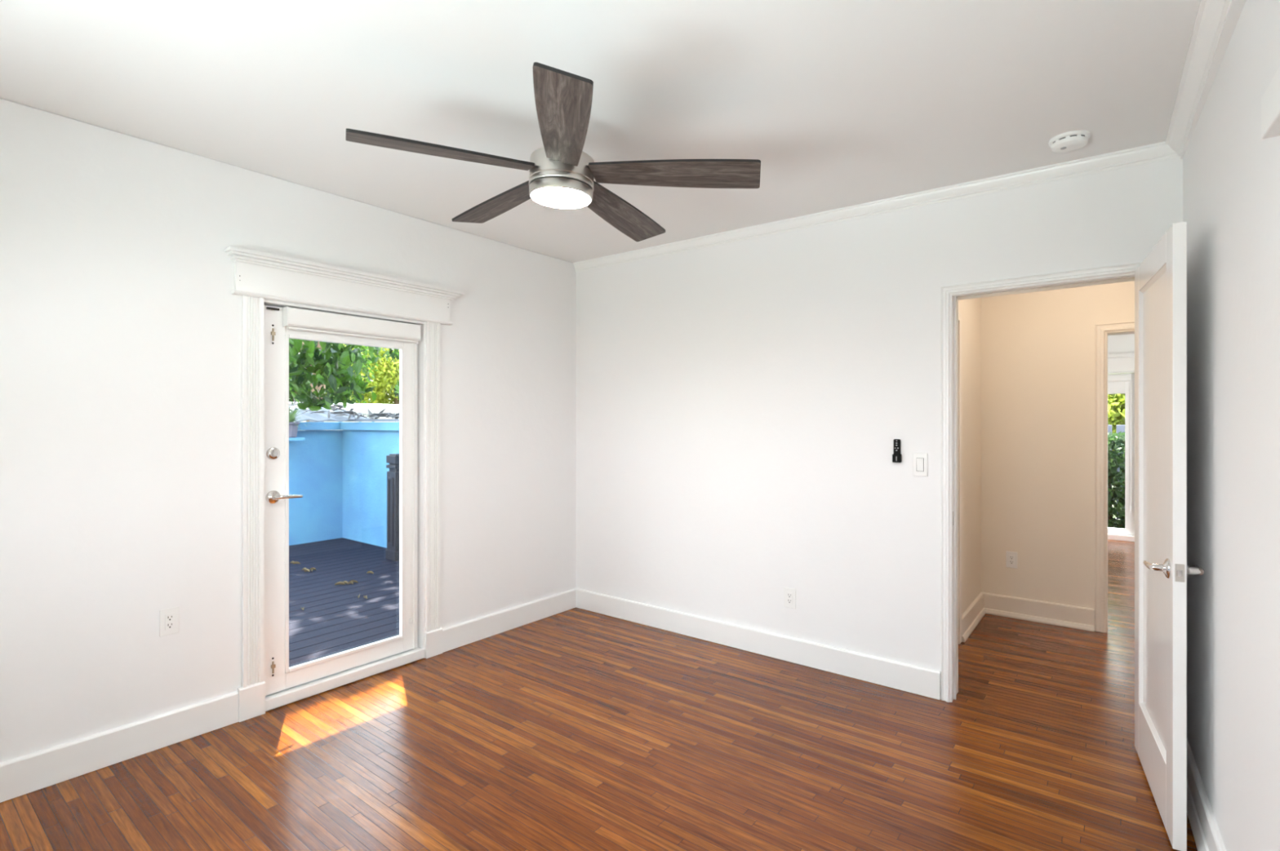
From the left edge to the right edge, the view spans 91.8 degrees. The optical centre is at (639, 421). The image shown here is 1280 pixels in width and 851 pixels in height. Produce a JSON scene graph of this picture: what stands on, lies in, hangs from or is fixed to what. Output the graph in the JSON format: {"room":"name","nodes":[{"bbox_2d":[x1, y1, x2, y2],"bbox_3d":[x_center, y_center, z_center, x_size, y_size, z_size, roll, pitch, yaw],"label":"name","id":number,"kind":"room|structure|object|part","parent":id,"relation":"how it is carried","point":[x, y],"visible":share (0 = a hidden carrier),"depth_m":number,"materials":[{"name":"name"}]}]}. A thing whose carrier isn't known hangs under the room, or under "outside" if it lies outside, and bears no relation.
{"room":"empty bedroom","nodes":[
{"label":"empty bedroom","id":0,"kind":"room"},
{"bbox_2d":[0,98,576,763],"bbox_3d":[-1.811,0.105,3.147,0.150,2.610,4.110,0,0,38],"label":"wall","id":1,"kind":"structure","parent":0,"point":[121,317],"depth_m":2.69,"materials":[{"name":"white paint"}]},
{"bbox_2d":[159,606,179,636],"bbox_3d":[-2.054,0.873,2.707,0.009,0.117,0.071,0,0,38],"label":"wall outlet","id":2,"kind":"object","parent":1,"relation":"attached to","point":[169,618],"visible":1,"depth_m":2.70,"materials":[{"name":"white plastic"}]},
{"bbox_2d":[164,613,174,630],"bbox_3d":[-2.052,0.873,2.705,0.004,0.068,0.033,0,0,38],"label":"receptacle","id":3,"kind":"object","parent":2,"relation":"attached to","point":[169,617],"depth_m":2.70,"materials":[{"name":"white plastic"}]},
{"bbox_2d":[0,588,576,803],"bbox_3d":[-1.705,1.338,3.146,0.018,0.140,3.980,0,0,38],"label":"baseboard","id":4,"kind":"structure","parent":1,"relation":"attached to","point":[27,774],"depth_m":2.65,"materials":[{"name":"white paint"}]},
{"bbox_2d":[263,305,417,696],"bbox_3d":[-1.580,0.388,3.358,0.103,1.916,0.843,0,0,38],"label":"door","id":5,"kind":"structure","parent":1,"relation":"in","point":[277,675],"depth_m":3.11,"materials":[{"name":"white paint"}]},
{"bbox_3d":[-1.816,1.213,3.065,0.003,0.098,0.022,0,0,38],"label":"bolt plate","id":6,"kind":"part","parent":5,"relation":"part of","materials":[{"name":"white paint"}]},
{"bbox_3d":[-1.816,-0.431,3.065,0.003,0.102,0.022,0,0,38],"label":"bolt plate","id":7,"kind":"part","parent":5,"relation":"part of","materials":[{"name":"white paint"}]},
{"bbox_3d":[-1.746,0.373,3.082,0.025,0.022,0.130,0,0,38],"label":"lever","id":8,"kind":"part","parent":5,"relation":"part of","materials":[{"name":"silver metal"}]},
{"bbox_3d":[-1.348,0.369,3.651,0.023,1.638,0.016,0,0,38],"label":"blind cord","id":9,"kind":"part","parent":5,"relation":"part of","materials":[{"name":"white plastic"}]},
{"bbox_2d":[224,246,464,722],"bbox_3d":[-1.574,0.303,3.410,0.240,2.214,1.279,0,0,38],"label":"door frame","id":10,"kind":"structure","parent":1,"relation":"attached to","point":[259,276],"depth_m":3.20,"materials":[{"name":"white paint"}]},
{"bbox_2d":[282,306,420,344],"bbox_3d":[-1.539,-0.514,3.376,0.055,0.112,0.738,0,0,38],"label":"roller shade","id":11,"kind":"object","parent":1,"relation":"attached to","point":[299,319],"visible":1,"depth_m":3.32,"materials":[{"name":"white fabric"}]},
{"bbox_2d":[266,658,421,711],"bbox_3d":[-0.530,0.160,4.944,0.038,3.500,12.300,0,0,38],"label":"threshold","id":12,"kind":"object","parent":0,"point":[420,659],"depth_m":3.45,"materials":[{"name":"white"}]},
{"bbox_2d":[0,539,1197,850],"bbox_3d":[2.092,1.440,3.881,5.100,0.060,10.090,0,0,38],"label":"floor","id":13,"kind":"structure","parent":0,"point":[575,729],"depth_m":2.58,"materials":[{"name":"brown wood"}]},
{"bbox_2d":[0,0,1200,262],"bbox_3d":[-0.214,-1.252,1.983,4.100,0.176,4.240,0,0,38],"label":"ceiling","id":14,"kind":"structure","parent":0,"point":[840,104],"depth_m":2.19,"materials":[{"name":"white paint"}]},
{"bbox_2d":[346,62,760,241],"bbox_3d":[-0.341,-1.021,2.321,1.375,0.370,1.445,0,0,-25],"label":"ceiling fan","id":15,"kind":"object","parent":14,"relation":"hanging from","point":[562,175],"visible":1,"depth_m":2.23,"materials":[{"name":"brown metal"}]},
{"bbox_3d":[-0.681,-0.939,2.158,0.620,0.010,0.164,0,12,-25],"label":"fan blade","id":16,"kind":"part","parent":15,"relation":"part of","materials":[{"name":"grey wood"}]},
{"bbox_3d":[-0.590,-0.934,2.652,0.164,0.010,0.620,-13,8,-43],"label":"fan blade","id":17,"kind":"part","parent":15,"relation":"part of","materials":[{"name":"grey wood"}]},
{"bbox_2d":[531,186,590,208],"bbox_3d":[-0.298,-0.853,2.342,0.222,0.030,0.222,2,0,38],"label":"diffuser","id":18,"kind":"object","parent":15,"relation":"attached to","point":[560,197],"depth_m":2.31,"materials":[{"name":"white glass"}]},
{"bbox_3d":[-0.239,-0.921,1.918,0.164,0.010,0.620,14,1,-8],"label":"fan blade","id":19,"kind":"part","parent":15,"relation":"part of","materials":[{"name":"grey wood"}]},
{"bbox_3d":[-0.092,-0.913,2.719,0.164,0.010,0.620,-11,-9,27],"label":"fan blade","id":20,"kind":"part","parent":15,"relation":"part of","materials":[{"name":"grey wood"}]},
{"bbox_3d":[0.125,-0.905,2.265,0.620,0.010,0.164,5,-11,11],"label":"fan blade","id":21,"kind":"part","parent":15,"relation":"part of","materials":[{"name":"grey wood"}]},
{"bbox_2d":[1048,130,1090,153],"bbox_3d":[1.775,-1.149,2.565,0.142,0.046,0.142,0,0,38],"label":"smoke detector","id":22,"kind":"object","parent":14,"relation":"attached to","point":[1070,141],"visible":1,"depth_m":2.53,"materials":[{"name":"white plastic"}]},
{"bbox_2d":[576,156,1182,699],"bbox_3d":[0.920,0.105,3.704,3.770,2.610,0.130,0,0,38],"label":"wall","id":23,"kind":"structure","parent":0,"point":[742,406],"depth_m":3.62,"materials":[{"name":"white paint"}]},
{"bbox_2d":[576,588,941,700],"bbox_3d":[0.879,1.338,3.643,3.480,0.140,0.018,0,0,38],"label":"baseboard","id":24,"kind":"structure","parent":23,"relation":"attached to","point":[924,682],"depth_m":3.69,"materials":[{"name":"white paint"}]},
{"bbox_2d":[784,587,795,608],"bbox_3d":[0.881,1.039,3.646,0.071,0.117,0.009,0,0,38],"label":"wall outlet","id":25,"kind":"object","parent":23,"relation":"attached to","point":[789,593],"visible":1,"depth_m":3.64,"materials":[{"name":"white plastic"}]},
{"bbox_2d":[786,591,792,604],"bbox_3d":[0.880,1.039,3.644,0.033,0.068,0.004,0,0,38],"label":"receptacle","id":26,"kind":"object","parent":25,"relation":"attached to","point":[789,594],"depth_m":3.64,"materials":[{"name":"white plastic"}]},
{"bbox_2d":[573,141,1180,272],"bbox_3d":[0.882,-1.152,3.631,3.500,0.099,0.032,0,0,38],"label":"trim","id":27,"kind":"structure","parent":23,"relation":"attached to","point":[1161,151],"depth_m":3.20,"materials":[{"name":"white paint"}]},
{"bbox_2d":[892,439,901,462],"bbox_3d":[1.355,0.154,3.269,0.042,0.123,0.021,0,0,38],"label":"remote","id":28,"kind":"object","parent":23,"relation":"attached to","point":[896,456],"visible":1,"depth_m":3.26,"materials":[{"name":"black plastic"}]},
{"bbox_2d":[912,453,927,476],"bbox_3d":[1.447,0.223,3.203,0.071,0.120,0.012,0,0,38],"label":"light switch","id":29,"kind":"object","parent":23,"relation":"attached to","point":[919,460],"visible":1,"depth_m":3.20,"materials":[{"name":"white plastic"}]},
{"bbox_3d":[1.447,0.223,3.202,0.035,0.069,0.002,0,0,38],"label":"rocker frame","id":30,"kind":"part","parent":29,"relation":"part of","materials":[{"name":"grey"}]},
{"bbox_2d":[941,262,1142,702],"bbox_3d":[1.902,0.364,2.937,0.842,2.091,0.170,0,0,38],"label":"door frame","id":31,"kind":"structure","parent":23,"relation":"attached to","point":[950,295],"depth_m":3.11,"materials":[{"name":"white paint"}]},
{"bbox_2d":[1134,222,1204,850],"bbox_3d":[1.951,0.375,2.339,0.153,2.046,0.774,0,0,31],"label":"door","id":32,"kind":"structure","parent":23,"relation":"in","point":[1162,570],"depth_m":2.24,"materials":[{"name":"white paint"}]},
{"bbox_3d":[1.758,0.492,2.143,0.025,0.022,0.118,0,0,31],"label":"lever","id":33,"kind":"part","parent":32,"relation":"part of","materials":[{"name":"silver metal"}]},
{"bbox_3d":[1.952,0.315,2.340,0.029,1.716,0.542,0,0,31],"label":"panel moulding","id":34,"kind":"part","parent":32,"relation":"part of","materials":[{"name":"white paint"}]},
{"bbox_3d":[1.952,0.315,2.340,0.009,1.720,0.546,0,0,31],"label":"panel","id":35,"kind":"part","parent":32,"relation":"part of","materials":[{"name":"white paint"}]},
{"bbox_3d":[1.757,0.493,2.018,0.024,0.058,0.003,0,0,31],"label":"latch plate","id":36,"kind":"part","parent":32,"relation":"part of","materials":[{"name":"silver metal"}]},
{"bbox_3d":[1.867,0.492,2.077,0.025,0.022,0.118,0,0,31],"label":"lever","id":37,"kind":"part","parent":32,"relation":"part of","materials":[{"name":"silver metal"}]},
{"bbox_2d":[958,297,981,614],"bbox_3d":[2.017,0.105,4.037,0.120,2.610,1.745,0,0,38],"label":"wall","id":38,"kind":"structure","parent":0,"point":[970,309],"depth_m":4.26,"materials":[{"name":"white paint"}]},
{"bbox_2d":[958,311,961,644],"bbox_3d":[1.795,0.359,3.640,0.018,2.098,0.825,0,0,38],"label":"door frame","id":39,"kind":"structure","parent":38,"relation":"attached to","point":[959,313],"depth_m":3.92,"materials":[{"name":"white paint"}]},
{"bbox_2d":[961,592,985,642],"bbox_3d":[2.299,1.335,4.272,0.034,0.145,0.788,0,0,38],"label":"baseboard","id":40,"kind":"structure","parent":38,"relation":"attached to","point":[974,614],"depth_m":4.22,"materials":[{"name":"white paint"}]},
{"bbox_2d":[981,280,1134,608],"bbox_3d":[3.370,0.105,4.011,2.045,2.610,0.120,0,0,38],"label":"wall","id":41,"kind":"structure","parent":0,"point":[1037,348],"depth_m":4.37,"materials":[{"name":"white paint"}]},
{"bbox_2d":[1005,551,1017,568],"bbox_3d":[2.679,0.997,4.469,0.071,0.117,0.009,0,0,38],"label":"wall outlet","id":42,"kind":"object","parent":41,"relation":"attached to","point":[1011,557],"visible":1,"depth_m":4.47,"materials":[{"name":"white plastic"}]},
{"bbox_2d":[1008,555,1014,564],"bbox_3d":[2.678,0.997,4.467,0.033,0.068,0.004,0,0,38],"label":"receptacle","id":43,"kind":"object","parent":42,"relation":"attached to","point":[1011,557],"depth_m":4.47,"materials":[{"name":"white plastic"}]},
{"bbox_2d":[982,592,1094,631],"bbox_3d":[2.784,1.335,4.372,0.677,0.145,0.034,0,0,38],"label":"baseboard","id":44,"kind":"structure","parent":41,"relation":"attached to","point":[1038,611],"depth_m":4.35,"materials":[{"name":"white paint"}]},
{"bbox_2d":[1094,321,1134,633],"bbox_3d":[3.451,0.378,3.948,0.892,2.064,0.160,0,0,38],"label":"door frame","id":45,"kind":"structure","parent":41,"relation":"attached to","point":[1102,331],"depth_m":4.14,"materials":[{"name":"white paint"}]},
{"bbox_2d":[1107,333,1134,372],"bbox_3d":[5.962,0.105,7.196,3.320,2.610,0.120,0,0,38],"label":"wall","id":46,"kind":"structure","parent":0,"point":[1120,344],"depth_m":7.33,"materials":[{"name":"white paint"}]},
{"bbox_2d":[1107,374,1130,382],"bbox_3d":[5.451,-0.515,7.524,0.792,0.081,0.051,0,0,38],"label":"roller shade","id":47,"kind":"object","parent":46,"relation":"attached to","point":[1116,378],"visible":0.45,"depth_m":7.33,"materials":[{"name":"white fabric"}]},
{"bbox_2d":[1107,371,1134,542],"bbox_3d":[5.475,0.410,7.560,0.905,2.000,0.125,0,0,38],"label":"door","id":48,"kind":"structure","parent":46,"relation":"in","point":[1126,388],"depth_m":7.31,"materials":[{"name":"white paint"}]},
{"bbox_3d":[5.477,0.410,7.562,0.905,2.000,0.100,0,0,38],"label":"frame","id":49,"kind":"part","parent":48,"relation":"part of","materials":[{"name":"white paint"}]},
{"bbox_3d":[5.769,0.306,7.288,0.020,1.491,0.028,0,0,38],"label":"shade rod","id":50,"kind":"part","parent":48,"relation":"part of","materials":[{"name":"white plastic"}]},
{"bbox_2d":[1107,352,1134,372],"bbox_3d":[5.427,0.304,7.499,1.205,2.208,0.060,0,0,38],"label":"door frame","id":51,"kind":"structure","parent":46,"relation":"attached to","point":[1117,362],"depth_m":7.31,"materials":[{"name":"white paint"}]},
{"bbox_2d":[1182,0,1279,850],"bbox_3d":[1.126,0.060,0.855,0.140,2.700,4.240,0,0,35],"label":"wall","id":52,"kind":"structure","parent":0,"point":[1231,174],"depth_m":1.70,"materials":[{"name":"white paint"}]},
{"bbox_2d":[1165,0,1246,159],"bbox_3d":[1.104,-1.130,0.956,0.178,0.077,3.980,0,0,36],"label":"trim","id":53,"kind":"structure","parent":52,"relation":"attached to","point":[1216,20],"depth_m":1.94,"materials":[{"name":"white paint"}]},
{"bbox_2d":[1186,738,1226,850],"bbox_3d":[1.767,1.335,1.914,0.036,0.145,1.610,0,0,35],"label":"baseboard","id":54,"kind":"structure","parent":52,"relation":"attached to","point":[1205,829],"depth_m":2.10,"materials":[{"name":"white paint"}]},
{"bbox_2d":[1261,66,1279,138],"bbox_3d":[1.069,0.358,0.871,0.102,2.100,1.040,0,0,35],"label":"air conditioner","id":55,"kind":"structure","parent":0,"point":[1270,100],"depth_m":1.26,"materials":[{"name":"white paint"}]},
{"label":"outside","id":56,"kind":"structure","parent":0,"visible":0},
{"bbox_3d":[-4.861,1.960,11.306,75.000,0.100,85.000,0,0,38],"label":"ground","id":57,"kind":"structure","parent":56,"visible":0},
{"bbox_2d":[288,343,380,404],"bbox_3d":[-8.207,-0.462,12.869,2.509,4.759,5.677,0,0,38],"label":"shrub","id":58,"kind":"object","parent":57,"relation":"on","point":[368,362],"visible":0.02,"depth_m":14.33,"materials":[{"name":"green plant"}]},
{"bbox_2d":[288,430,399,548],"bbox_3d":[-4.034,1.010,4.045,4.440,1.800,6.570,0,0,38],"label":"wall","id":59,"kind":"structure","parent":57,"relation":"on","point":[340,476],"depth_m":7.49,"materials":[{"name":"blue paint"}]},
{"bbox_2d":[288,437,304,440],"bbox_3d":[-4.058,0.203,7.128,0.308,0.035,0.260,0,0,38],"label":"wall ledge","id":60,"kind":"object","parent":59,"relation":"attached to","point":[291,438],"visible":0.36,"depth_m":7.07,"materials":[{"name":"blue paint"}]},
{"bbox_2d":[288,406,315,438],"bbox_3d":[-3.987,-0.026,7.066,0.565,0.421,0.567,0,0,-1],"label":"potted spiky plant","id":61,"kind":"object","parent":60,"relation":"on","point":[293,426],"visible":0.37,"depth_m":7.08,"materials":[{"name":"green plant"}]},
{"bbox_3d":[-4.032,0.095,7.107,0.230,0.180,0.219,0,0,38],"label":"pot","id":62,"kind":"part","parent":61,"relation":"part of","materials":[{"name":"grey ceramic"}]},
{"bbox_2d":[297,422,399,431],"bbox_3d":[-4.039,0.055,4.087,4.500,0.100,6.630,0,0,38],"label":"coping","id":63,"kind":"object","parent":59,"relation":"on","point":[368,426],"visible":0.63,"depth_m":7.40,"materials":[{"name":"blue paint"}]},
{"bbox_2d":[288,402,399,422],"bbox_3d":[-4.016,-0.133,6.555,3.700,0.279,4.550,0,0,38],"label":"roof","id":64,"kind":"structure","parent":63,"relation":"on","point":[319,417],"depth_m":7.93,"materials":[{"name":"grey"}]},
{"bbox_2d":[288,399,399,419],"bbox_3d":[-3.705,-0.147,7.680,3.881,0.464,2.193,0,0,-3],"label":"litter","id":65,"kind":"object","parent":64,"relation":"on","point":[334,407],"visible":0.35,"depth_m":7.99,"materials":[{"name":"grey"}]},
{"bbox_2d":[288,338,399,431],"bbox_3d":[-4.658,-2.278,7.721,5.424,8.399,7.233,0,0,41],"label":"broadleaf tree","id":66,"kind":"object","parent":57,"relation":"on","point":[319,370],"visible":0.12,"depth_m":6.99,"materials":[{"name":"green plant"}]},
{"bbox_2d":[288,401,399,431],"bbox_3d":[-5.684,0.730,12.202,2.000,2.360,10.200,0,0,38],"label":"building","id":67,"kind":"structure","parent":57,"relation":"on","point":[358,407],"depth_m":11.52,"materials":[{"name":"grey paint"}]},
{"bbox_2d":[325,344,399,404],"bbox_3d":[-7.524,-0.759,19.863,4.786,5.359,5.783,0,0,43],"label":"tree","id":68,"kind":"object","parent":57,"relation":"on","point":[387,375],"visible":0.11,"depth_m":17.81,"materials":[{"name":"green plant"}]},
{"bbox_2d":[1107,431,1124,528],"bbox_3d":[6.369,1.015,8.628,3.509,1.808,0.934,0,0,38],"label":"hedge","id":69,"kind":"object","parent":57,"relation":"on","point":[1115,460],"visible":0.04,"depth_m":8.32,"materials":[{"name":"green plant"}]},
{"bbox_3d":[6.406,1.160,8.670,3.238,1.501,0.046,0,0,38],"label":"stem","id":70,"kind":"part","parent":69,"relation":"part of","materials":[{"name":"green plant"}]},
{"bbox_2d":[1107,425,1124,523],"bbox_3d":[6.936,0.930,9.233,4.050,1.760,0.050,0,0,38],"label":"fence","id":71,"kind":"object","parent":57,"relation":"on","point":[1119,428],"visible":0.05,"depth_m":9.12,"materials":[{"name":"grey paint"}]},
{"bbox_2d":[1107,373,1126,450],"bbox_3d":[7.759,0.266,10.182,4.564,3.293,1.739,0,0,36],"label":"bush","id":72,"kind":"object","parent":57,"relation":"on","point":[1116,402],"visible":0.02,"depth_m":9.69,"materials":[{"name":"green plant"}]},
{"bbox_3d":[-4.194,1.700,4.125,4.790,0.419,6.460,0,0,38],"label":"frame","id":73,"kind":"object","parent":57,"relation":"on","visible":0},
{"bbox_2d":[288,537,399,667],"bbox_3d":[-4.184,1.475,4.118,4.746,0.030,6.500,0,0,38],"label":"deck","id":74,"kind":"object","parent":73,"relation":"on","point":[333,620],"visible":0.06,"depth_m":5.09,"materials":[{"name":"grey wood"}]},
{"bbox_2d":[290,560,300,564],"bbox_3d":[-3.535,1.443,6.341,0.128,0.030,0.029,0,0,16],"label":"fallen leaf","id":75,"kind":"object","parent":74,"relation":"on","point":[292,562],"visible":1,"depth_m":6.33,"materials":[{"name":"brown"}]},
{"bbox_2d":[302,567,315,572],"bbox_3d":[-3.241,1.443,6.037,0.140,0.030,0.092,0,0,-3],"label":"fallen leaf","id":76,"kind":"object","parent":74,"relation":"on","point":[304,569],"visible":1,"depth_m":6.06,"materials":[{"name":"brown"}]},
{"bbox_2d":[334,580,358,585],"bbox_3d":[-2.631,1.443,5.559,0.186,0.030,0.063,0,0,-17],"label":"fallen leaf","id":77,"kind":"object","parent":74,"relation":"on","point":[352,582],"visible":1,"depth_m":5.55,"materials":[{"name":"brown"}]},
{"bbox_2d":[386,453,399,561],"bbox_3d":[-2.571,0.902,6.598,0.190,1.115,0.190,0,0,38],"label":"newel post","id":78,"kind":"object","parent":74,"relation":"on","point":[393,476],"visible":0.62,"depth_m":6.51,"materials":[{"name":"black"}]},
{"bbox_3d":[-2.564,0.950,6.537,0.201,0.720,0.072,0,0,-7],"label":"carved panel","id":79,"kind":"part","parent":78,"relation":"part of","materials":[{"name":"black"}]}
]}

